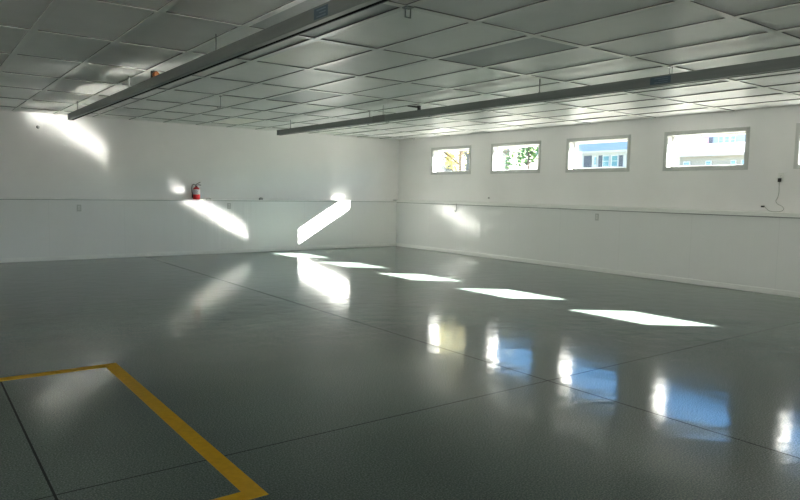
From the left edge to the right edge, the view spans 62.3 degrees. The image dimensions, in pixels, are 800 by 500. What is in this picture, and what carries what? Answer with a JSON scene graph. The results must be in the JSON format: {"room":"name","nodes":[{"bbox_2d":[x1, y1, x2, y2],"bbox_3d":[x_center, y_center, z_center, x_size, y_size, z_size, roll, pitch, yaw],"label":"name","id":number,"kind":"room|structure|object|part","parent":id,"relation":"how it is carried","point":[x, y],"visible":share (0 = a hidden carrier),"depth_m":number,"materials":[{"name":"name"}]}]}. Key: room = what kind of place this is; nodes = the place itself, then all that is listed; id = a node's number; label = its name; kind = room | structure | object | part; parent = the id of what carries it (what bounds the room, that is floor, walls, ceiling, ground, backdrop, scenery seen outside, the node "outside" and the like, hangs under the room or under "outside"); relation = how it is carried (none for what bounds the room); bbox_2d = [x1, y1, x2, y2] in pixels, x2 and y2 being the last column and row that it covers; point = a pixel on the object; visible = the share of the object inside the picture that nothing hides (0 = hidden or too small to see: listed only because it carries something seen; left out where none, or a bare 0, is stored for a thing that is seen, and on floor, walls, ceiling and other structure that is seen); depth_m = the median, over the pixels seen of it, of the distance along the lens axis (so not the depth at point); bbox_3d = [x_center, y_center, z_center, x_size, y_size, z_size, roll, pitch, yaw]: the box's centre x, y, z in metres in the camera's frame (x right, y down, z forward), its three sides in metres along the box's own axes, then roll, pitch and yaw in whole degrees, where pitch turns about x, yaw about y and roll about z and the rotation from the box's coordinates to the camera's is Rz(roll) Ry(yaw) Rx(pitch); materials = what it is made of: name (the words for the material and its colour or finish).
{"room":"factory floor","nodes":[
{"label":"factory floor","id":0,"kind":"room"},
{"bbox_2d":[0,110,398,262],"bbox_3d":[-6.096,-1.207,11.271,15.050,2.808,0.355,-3,6,-37],"label":"wall","id":1,"kind":"structure","parent":0,"point":[87,157],"depth_m":12.60,"materials":[{"name":"white paint"}]},
{"bbox_2d":[0,243,395,262],"bbox_3d":[-5.950,0.143,11.286,14.600,0.069,0.014,-3,6,-37],"label":"baseboard","id":2,"kind":"structure","parent":1,"relation":"attached to","point":[24,259],"depth_m":12.59,"materials":[{"name":"white paint"}]},
{"bbox_2d":[0,198,395,201],"bbox_3d":[-5.979,-0.868,11.260,14.599,0.025,0.158,-3,6,-37],"label":"trim","id":3,"kind":"structure","parent":1,"relation":"attached to","point":[0,198],"depth_m":12.48,"materials":[{"name":"white paint"}]},
{"bbox_2d":[191,182,199,198],"bbox_3d":[-3.935,-1.146,12.753,0.138,0.340,0.163,3,5,20],"label":"fire extinguisher","id":4,"kind":"object","parent":3,"relation":"on","point":[196,191],"visible":0.97,"depth_m":12.71,"materials":[{"name":"red metal"}]},
{"bbox_2d":[0,246,799,499],"bbox_3d":[-1.004,0.975,4.724,15.270,0.250,17.270,-3,6,-37],"label":"floor","id":5,"kind":"structure","parent":0,"point":[386,372],"depth_m":4.48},
{"bbox_2d":[0,363,267,499],"bbox_3d":[-2.973,1.003,2.567,4.140,0.001,2.545,-3,6,-37],"label":"floor marking","id":6,"kind":"object","parent":5,"relation":"on","point":[249,489],"depth_m":3.44,"materials":[{"name":"yellow paint"}]},
{"bbox_2d":[0,0,799,139],"bbox_3d":[-0.957,-1.776,4.471,15.255,0.300,17.255,-3,6,-37],"label":"ceiling","id":7,"kind":"structure","parent":0,"point":[55,55],"depth_m":6.09,"materials":[{"name":"tile"}]},
{"bbox_2d":[67,0,389,119],"bbox_3d":[-0.858,-1.504,4.417,0.084,0.234,13.606,-3,6,-37],"label":"rail","id":8,"kind":"object","parent":7,"relation":"hanging from","point":[331,11],"visible":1,"depth_m":4.70,"materials":[{"name":"metal"}]},
{"bbox_2d":[151,71,158,77],"bbox_3d":[-2.401,-1.724,6.487,0.060,0.075,0.110,-3,6,-37],"label":"fitting","id":9,"kind":"object","parent":8,"relation":"on","point":[153,73],"visible":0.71,"depth_m":6.45,"materials":[{"name":"brown plastic"}]},
{"bbox_3d":[-1.450,-1.624,5.210,0.011,0.154,0.011,4,6,31],"label":"hanger rod","id":10,"kind":"part","parent":8,"relation":"part of","materials":[{"name":"silver metal"}]},
{"bbox_2d":[316,7,325,17],"bbox_3d":[-0.456,-1.374,3.819,0.001,0.042,0.104,-3,6,-37],"label":"print","id":11,"kind":"object","parent":8,"relation":"attached to","point":[320,11],"depth_m":3.82,"materials":[{"name":"blue"}]},
{"bbox_2d":[402,5,413,18],"bbox_3d":[0.052,-1.562,4.347,0.060,0.070,0.060,-3,6,-37],"label":"bracket","id":12,"kind":"object","parent":7,"relation":"attached to","point":[407,7],"visible":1,"depth_m":4.33,"materials":[{"name":"metal"}]},
{"bbox_3d":[0.052,-1.593,4.344,0.060,0.008,0.060,-3,6,-37],"label":"mounting plate","id":13,"kind":"part","parent":12,"relation":"part of","materials":[{"name":"metal"}]},
{"bbox_2d":[277,55,799,135],"bbox_3d":[1.875,-1.629,6.442,0.087,0.242,13.606,-3,6,-37],"label":"rail","id":14,"kind":"object","parent":7,"relation":"hanging from","point":[787,63],"visible":1,"depth_m":6.43,"materials":[{"name":"metal"}]},
{"bbox_2d":[407,105,420,109],"bbox_3d":[0.199,-1.994,9.289,0.188,0.071,0.050,1,5,-6],"label":"clip","id":15,"kind":"object","parent":14,"relation":"on","point":[419,106],"visible":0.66,"depth_m":9.29,"materials":[{"name":"black plastic"}]},
{"bbox_2d":[393,105,799,297],"bbox_3d":[5.003,-0.811,9.014,0.355,2.808,17.255,-3,6,-37],"label":"wall","id":16,"kind":"structure","parent":0,"point":[763,252],"depth_m":10.61,"materials":[{"name":"white paint"}]},
{"bbox_2d":[431,145,470,174],"bbox_3d":[1.163,-1.923,14.248,0.227,0.593,1.292,-3,6,-37],"label":"window","id":17,"kind":"structure","parent":16,"relation":"in","point":[435,152],"depth_m":14.48,"materials":[{"name":"grey paint"}]},
{"bbox_3d":[1.222,-1.926,14.291,0.080,0.471,1.170,-3,6,-37],"label":"frame","id":18,"kind":"part","parent":17,"relation":"part of","materials":[{"name":"white plastic"}]},
{"bbox_2d":[490,141,540,173],"bbox_3d":[2.286,-1.771,12.742,0.227,0.593,1.292,-3,6,-37],"label":"window","id":19,"kind":"structure","parent":16,"relation":"in","point":[496,149],"depth_m":12.90,"materials":[{"name":"grey paint"}]},
{"bbox_3d":[2.345,-1.774,12.786,0.080,0.471,1.170,-3,6,-37],"label":"frame","id":20,"kind":"part","parent":19,"relation":"part of","materials":[{"name":"white plastic"}]},
{"bbox_2d":[396,200,799,218],"bbox_3d":[4.923,-0.482,8.953,0.170,0.070,16.600,-3,6,-37],"label":"trim","id":21,"kind":"structure","parent":16,"relation":"attached to","point":[572,207],"depth_m":10.56,"materials":[{"name":"white paint"}]},
{"bbox_2d":[396,243,799,297],"bbox_3d":[4.851,0.537,8.994,0.014,0.069,16.586,-3,6,-37],"label":"baseboard","id":22,"kind":"structure","parent":16,"relation":"attached to","point":[636,274],"depth_m":10.61,"materials":[{"name":"white paint"}]},
{"bbox_2d":[565,134,630,172],"bbox_3d":[3.409,-1.619,11.237,0.227,0.593,1.292,-3,6,-37],"label":"window","id":23,"kind":"structure","parent":16,"relation":"in","point":[572,144],"depth_m":11.33,"materials":[{"name":"grey paint"}]},
{"bbox_3d":[3.468,-1.621,11.281,0.080,0.471,1.170,-3,6,-37],"label":"frame","id":24,"kind":"part","parent":23,"relation":"part of","materials":[{"name":"white plastic"}]},
{"bbox_2d":[663,126,749,170],"bbox_3d":[4.532,-1.466,9.732,0.227,0.593,1.292,-3,6,-37],"label":"window","id":25,"kind":"structure","parent":16,"relation":"in","point":[670,138],"depth_m":9.78,"materials":[{"name":"grey paint"}]},
{"bbox_3d":[4.590,-1.469,9.775,0.080,0.471,1.170,-3,6,-37],"label":"frame","id":26,"kind":"part","parent":25,"relation":"part of","materials":[{"name":"white plastic"}]},
{"bbox_2d":[761,178,783,211],"bbox_3d":[5.020,-0.738,8.891,0.036,0.451,0.284,-4,7,-44],"label":"power cord","id":27,"kind":"object","parent":16,"relation":"attached to","point":[779,179],"visible":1,"depth_m":8.85,"materials":[{"name":"grey plastic"}]},
{"bbox_2d":[778,173,783,180],"bbox_3d":[5.088,-0.975,8.833,0.010,0.116,0.072,-3,6,-37],"label":"wall outlet","id":28,"kind":"object","parent":16,"relation":"attached to","point":[780,175],"visible":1,"depth_m":8.82,"materials":[{"name":"white plastic"}]},
{"bbox_2d":[793,123,799,168],"bbox_3d":[5.654,-1.314,8.226,0.227,0.593,1.292,-3,6,-37],"label":"window","id":29,"kind":"structure","parent":16,"relation":"in","point":[796,165],"depth_m":8.65,"materials":[{"name":"grey paint"}]},
{"label":"outside","id":30,"kind":"structure","parent":0,"visible":0},
{"bbox_3d":[62.447,-13.768,98.449,320.000,15.547,240.000,-3,6,-37],"label":"ground","id":31,"kind":"structure","parent":30,"visible":0},
{"bbox_2d":[441,152,466,170],"bbox_3d":[4.780,-9.333,71.778,4.982,6.553,4.174,3,5,18],"label":"tree","id":32,"kind":"object","parent":31,"relation":"on","point":[454,166],"visible":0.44,"depth_m":70.68,"materials":[{"name":"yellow plant"}]},
{"bbox_2d":[444,148,512,170],"bbox_3d":[2.468,-5.925,32.206,5.884,9.509,5.912,-3,6,-37],"label":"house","id":33,"kind":"structure","parent":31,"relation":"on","point":[460,153],"depth_m":31.45,"materials":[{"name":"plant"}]},
{"bbox_3d":[2.496,-7.505,32.068,5.884,6.336,5.912,-3,6,-37],"label":"crown","id":34,"kind":"part","parent":33,"relation":"part of","materials":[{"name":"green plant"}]},
{"bbox_2d":[441,146,537,170],"bbox_3d":[11.645,-11.355,83.958,9.700,8.480,15.700,-3,6,-37],"label":"tree","id":35,"kind":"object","parent":31,"relation":"on","point":[534,165],"visible":0.05,"depth_m":76.82,"materials":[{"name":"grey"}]},
{"bbox_2d":[502,146,537,169],"bbox_3d":[10.105,-7.405,51.679,5.431,8.518,4.654,2,5,12],"label":"tree","id":36,"kind":"object","parent":31,"relation":"on","point":[522,155],"visible":0.13,"depth_m":51.53,"materials":[{"name":"green plant"}]},
{"bbox_2d":[536,137,705,167],"bbox_3d":[19.152,-7.868,57.242,9.700,8.280,10.900,-3,6,-37],"label":"house","id":37,"kind":"structure","parent":31,"relation":"on","point":[605,154],"depth_m":53.58,"materials":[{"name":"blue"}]},
{"bbox_2d":[584,156,591,166],"bbox_3d":[15.497,-7.310,54.604,0.050,0.940,0.750,-3,6,-37],"label":"shutter","id":38,"kind":"object","parent":37,"relation":"hanging from","point":[587,159],"depth_m":54.55,"materials":[{"name":"grey"}]},
{"bbox_2d":[598,155,602,166],"bbox_3d":[16.242,-7.199,53.606,0.050,0.920,0.350,-3,6,-37],"label":"shutter","id":39,"kind":"object","parent":37,"relation":"hanging from","point":[600,157],"depth_m":53.57,"materials":[{"name":"grey"}]},
{"bbox_3d":[16.541,-7.137,53.135,0.015,0.789,0.509,-3,6,-37],"label":"pane","id":40,"kind":"part","parent":37,"relation":"part of","materials":[{"name":"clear glass"}]},
{"bbox_3d":[17.027,-7.071,52.484,0.015,0.796,0.486,-3,6,-37],"label":"pane","id":41,"kind":"part","parent":37,"relation":"part of","materials":[{"name":"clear glass"}]},
{"bbox_2d":[619,155,622,165],"bbox_3d":[17.395,-7.022,52.062,0.050,0.880,0.320,-3,6,-37],"label":"shutter","id":42,"kind":"object","parent":37,"relation":"hanging from","point":[620,156],"depth_m":52.03,"materials":[{"name":"grey"}]},
{"bbox_2d":[676,142,744,165],"bbox_3d":[24.607,-5.112,46.696,9.700,5.030,10.500,-3,6,-37],"label":"house","id":43,"kind":"structure","parent":31,"relation":"on","point":[715,153],"depth_m":44.91,"materials":[{"name":"grey"}]},
{"bbox_2d":[702,134,745,143],"bbox_3d":[34.759,-11.835,69.545,9.700,7.980,9.200,-3,6,-37],"label":"house","id":44,"kind":"structure","parent":31,"relation":"on","point":[725,138],"depth_m":65.49,"materials":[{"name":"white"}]}
]}

